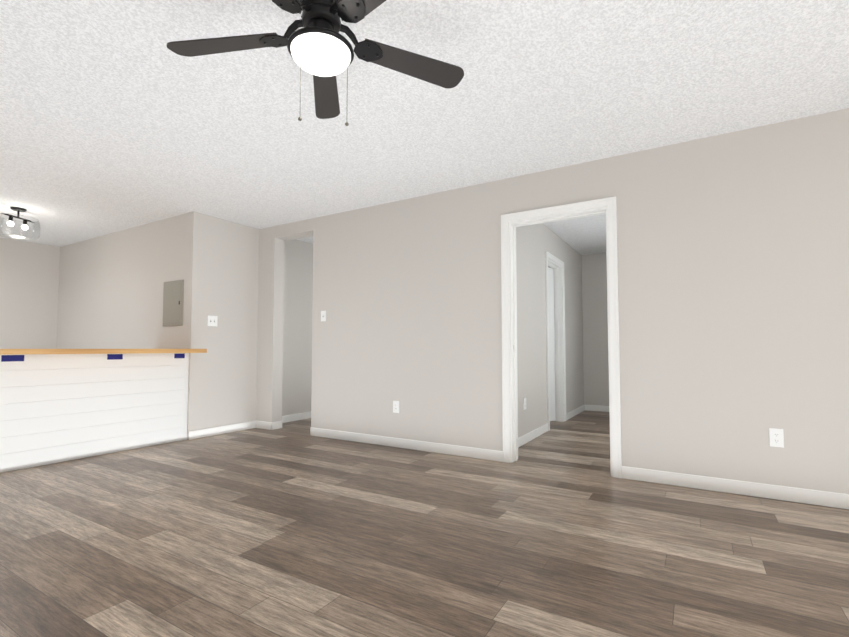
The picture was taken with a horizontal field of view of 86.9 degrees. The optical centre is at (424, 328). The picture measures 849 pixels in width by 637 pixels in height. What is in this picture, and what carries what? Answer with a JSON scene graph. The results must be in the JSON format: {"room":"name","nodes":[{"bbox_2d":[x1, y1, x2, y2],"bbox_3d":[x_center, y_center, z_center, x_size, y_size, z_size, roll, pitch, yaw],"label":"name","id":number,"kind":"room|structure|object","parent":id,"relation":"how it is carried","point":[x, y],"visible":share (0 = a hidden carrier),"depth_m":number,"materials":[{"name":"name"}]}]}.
{"room":"empty living room","nodes":[
{"label":"empty living room","id":0,"kind":"room"},
{"bbox_2d":[0,237,59,348],"bbox_3d":[-6.554,-0.053,4.524,0.150,2.440,4.630,-2,-3,31],"label":"wall","id":1,"kind":"structure","parent":0,"point":[29,284],"depth_m":6.20,"materials":[{"name":"grey paint"}]},
{"bbox_2d":[0,410,848,636],"bbox_3d":[-0.654,1.199,4.109,11.130,0.100,10.200,-2,-3,31],"label":"floor","id":2,"kind":"structure","parent":0,"point":[293,529],"depth_m":2.17,"materials":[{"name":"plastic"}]},
{"bbox_2d":[0,349,206,472],"bbox_3d":[-3.071,0.671,4.160,0.980,0.960,1.603,-2,-3,31],"label":"peninsula breakfast bar","id":3,"kind":"object","parent":2,"relation":"on","point":[58,405],"visible":1,"depth_m":3.96,"materials":[{"name":"white wood"}]},
{"bbox_2d":[57,211,312,439],"bbox_3d":[-2.648,0.103,7.977,3.580,2.440,5.320,-2,-3,31],"label":"wall block","id":4,"kind":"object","parent":2,"relation":"on","point":[111,286],"visible":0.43,"depth_m":5.34,"materials":[{"name":"grey paint"}]},
{"bbox_2d":[163,280,183,325],"bbox_3d":[-2.783,-0.274,4.955,0.380,0.500,0.021,-2,-3,31],"label":"breaker panel","id":5,"kind":"object","parent":4,"relation":"attached to","point":[173,297],"visible":1,"depth_m":4.94,"materials":[{"name":"beige metal"}]},
{"bbox_2d":[207,315,217,325],"bbox_3d":[-2.354,-0.081,4.984,0.015,0.116,0.118,-2,-3,31],"label":"light switch","id":6,"kind":"object","parent":4,"relation":"attached to","point":[211,320],"visible":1,"depth_m":4.98,"materials":[{"name":"white plastic"}]},
{"bbox_2d":[189,411,310,439],"bbox_3d":[-1.135,1.233,6.956,0.013,0.090,5.220,-2,-3,31],"label":"baseboard","id":7,"kind":"structure","parent":4,"relation":"attached to","point":[207,432],"depth_m":5.18,"materials":[{"name":"white wood"}]},
{"bbox_2d":[0,0,848,254],"bbox_3d":[-0.654,-1.338,4.224,11.130,0.100,10.200,-2,-3,31],"label":"ceiling","id":8,"kind":"structure","parent":0,"point":[117,115],"depth_m":2.66,"materials":[{"name":"white paint"}]},
{"bbox_2d":[0,207,39,240],"bbox_3d":[-4.292,-1.109,4.734,0.360,0.313,0.360,-2,-3,31],"label":"kitchen ceiling light","id":9,"kind":"object","parent":8,"relation":"hanging from","point":[36,231],"visible":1,"depth_m":4.78,"materials":[{"name":"black metal"}]},
{"bbox_2d":[167,0,463,125],"bbox_3d":[-0.420,-1.094,1.748,1.261,0.612,1.234,-2,-3,31],"label":"ceiling fan","id":10,"kind":"object","parent":8,"relation":"hanging from","point":[320,48],"visible":1,"depth_m":1.81,"materials":[{"name":"black metal"}]},
{"bbox_2d":[256,108,848,493],"bbox_3d":[1.110,-0.089,3.724,7.250,2.440,0.200,-2,-3,31],"label":"wall","id":11,"kind":"structure","parent":0,"point":[733,272],"depth_m":3.26,"materials":[{"name":"grey paint"}]},
{"bbox_2d":[257,421,276,429],"bbox_3d":[-1.918,1.161,5.366,0.273,0.090,0.021,-2,-3,31],"label":"baseboard","id":12,"kind":"structure","parent":11,"relation":"attached to","point":[260,424],"depth_m":5.34,"materials":[{"name":"white wood"}]},
{"bbox_2d":[321,311,325,320],"bbox_3d":[-1.117,-0.135,4.942,0.072,0.116,0.015,-2,-3,31],"label":"light switch","id":13,"kind":"object","parent":11,"relation":"attached to","point":[323,315],"visible":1,"depth_m":4.94,"materials":[{"name":"white plastic"}]},
{"bbox_2d":[393,401,398,412],"bbox_3d":[-0.279,0.772,4.400,0.072,0.116,0.009,-2,-3,31],"label":"outlet","id":14,"kind":"object","parent":11,"relation":"attached to","point":[395,406],"visible":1,"depth_m":4.40,"materials":[{"name":"white plastic"}]},
{"bbox_2d":[310,427,502,461],"bbox_3d":[-0.295,1.117,4.394,2.255,0.090,0.017,-2,-3,31],"label":"baseboard","id":15,"kind":"structure","parent":11,"relation":"attached to","point":[487,454],"depth_m":4.28,"materials":[{"name":"white wood"}]},
{"bbox_2d":[501,196,621,477],"bbox_3d":[1.110,0.069,3.688,0.930,2.120,0.196,-2,-3,31],"label":"door frame","id":16,"kind":"structure","parent":11,"relation":"attached to","point":[510,222],"depth_m":3.75,"materials":[{"name":"white wood"}]},
{"bbox_2d":[622,466,848,508],"bbox_3d":[2.801,1.033,2.530,3.115,0.090,0.013,-2,-3,31],"label":"baseboard","id":17,"kind":"structure","parent":11,"relation":"attached to","point":[807,496],"depth_m":2.95,"materials":[{"name":"white wood"}]},
{"bbox_2d":[769,428,783,447],"bbox_3d":[2.258,0.703,2.875,0.072,0.116,0.009,-2,-3,31],"label":"outlet","id":18,"kind":"object","parent":11,"relation":"attached to","point":[776,437],"visible":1,"depth_m":2.87,"materials":[{"name":"white plastic"}]},
{"bbox_2d":[516,223,608,437],"bbox_3d":[1.016,0.030,6.358,4.370,2.440,4.320,-2,-3,31],"label":"wall","id":19,"kind":"structure","parent":0,"point":[586,338],"depth_m":6.12,"materials":[{"name":"grey paint"}]},
{"bbox_2d":[518,423,547,447],"bbox_3d":[1.062,1.127,4.615,0.013,0.090,1.470,-2,-3,31],"label":"baseboard","id":20,"kind":"structure","parent":19,"relation":"attached to","point":[522,440],"depth_m":4.73,"materials":[{"name":"white wood"}]},
{"bbox_2d":[548,267,555,420],"bbox_3d":[1.480,0.199,5.791,0.689,2.026,0.107,2,-3,-39],"label":"hall door","id":21,"kind":"structure","parent":19,"relation":"in","point":[551,340],"depth_m":5.94,"materials":[{"name":"white wood"}]},
{"bbox_2d":[545,251,565,430],"bbox_3d":[1.598,0.159,5.680,0.166,2.120,0.830,-2,-3,31],"label":"door frame","id":22,"kind":"structure","parent":19,"relation":"attached to","point":[554,262],"depth_m":5.94,"materials":[{"name":"white wood"}]},
{"bbox_2d":[566,404,584,420],"bbox_3d":[2.184,1.211,6.477,0.013,0.090,1.220,-2,-3,31],"label":"baseboard","id":23,"kind":"structure","parent":19,"relation":"attached to","point":[580,409],"depth_m":6.43,"materials":[{"name":"white wood"}]},
{"bbox_2d":[585,405,608,411],"bbox_3d":[2.982,1.221,6.702,1.110,0.090,0.013,-2,-3,31],"label":"baseboard","id":24,"kind":"structure","parent":19,"relation":"attached to","point":[587,407],"depth_m":6.89,"materials":[{"name":"white wood"}]}
]}

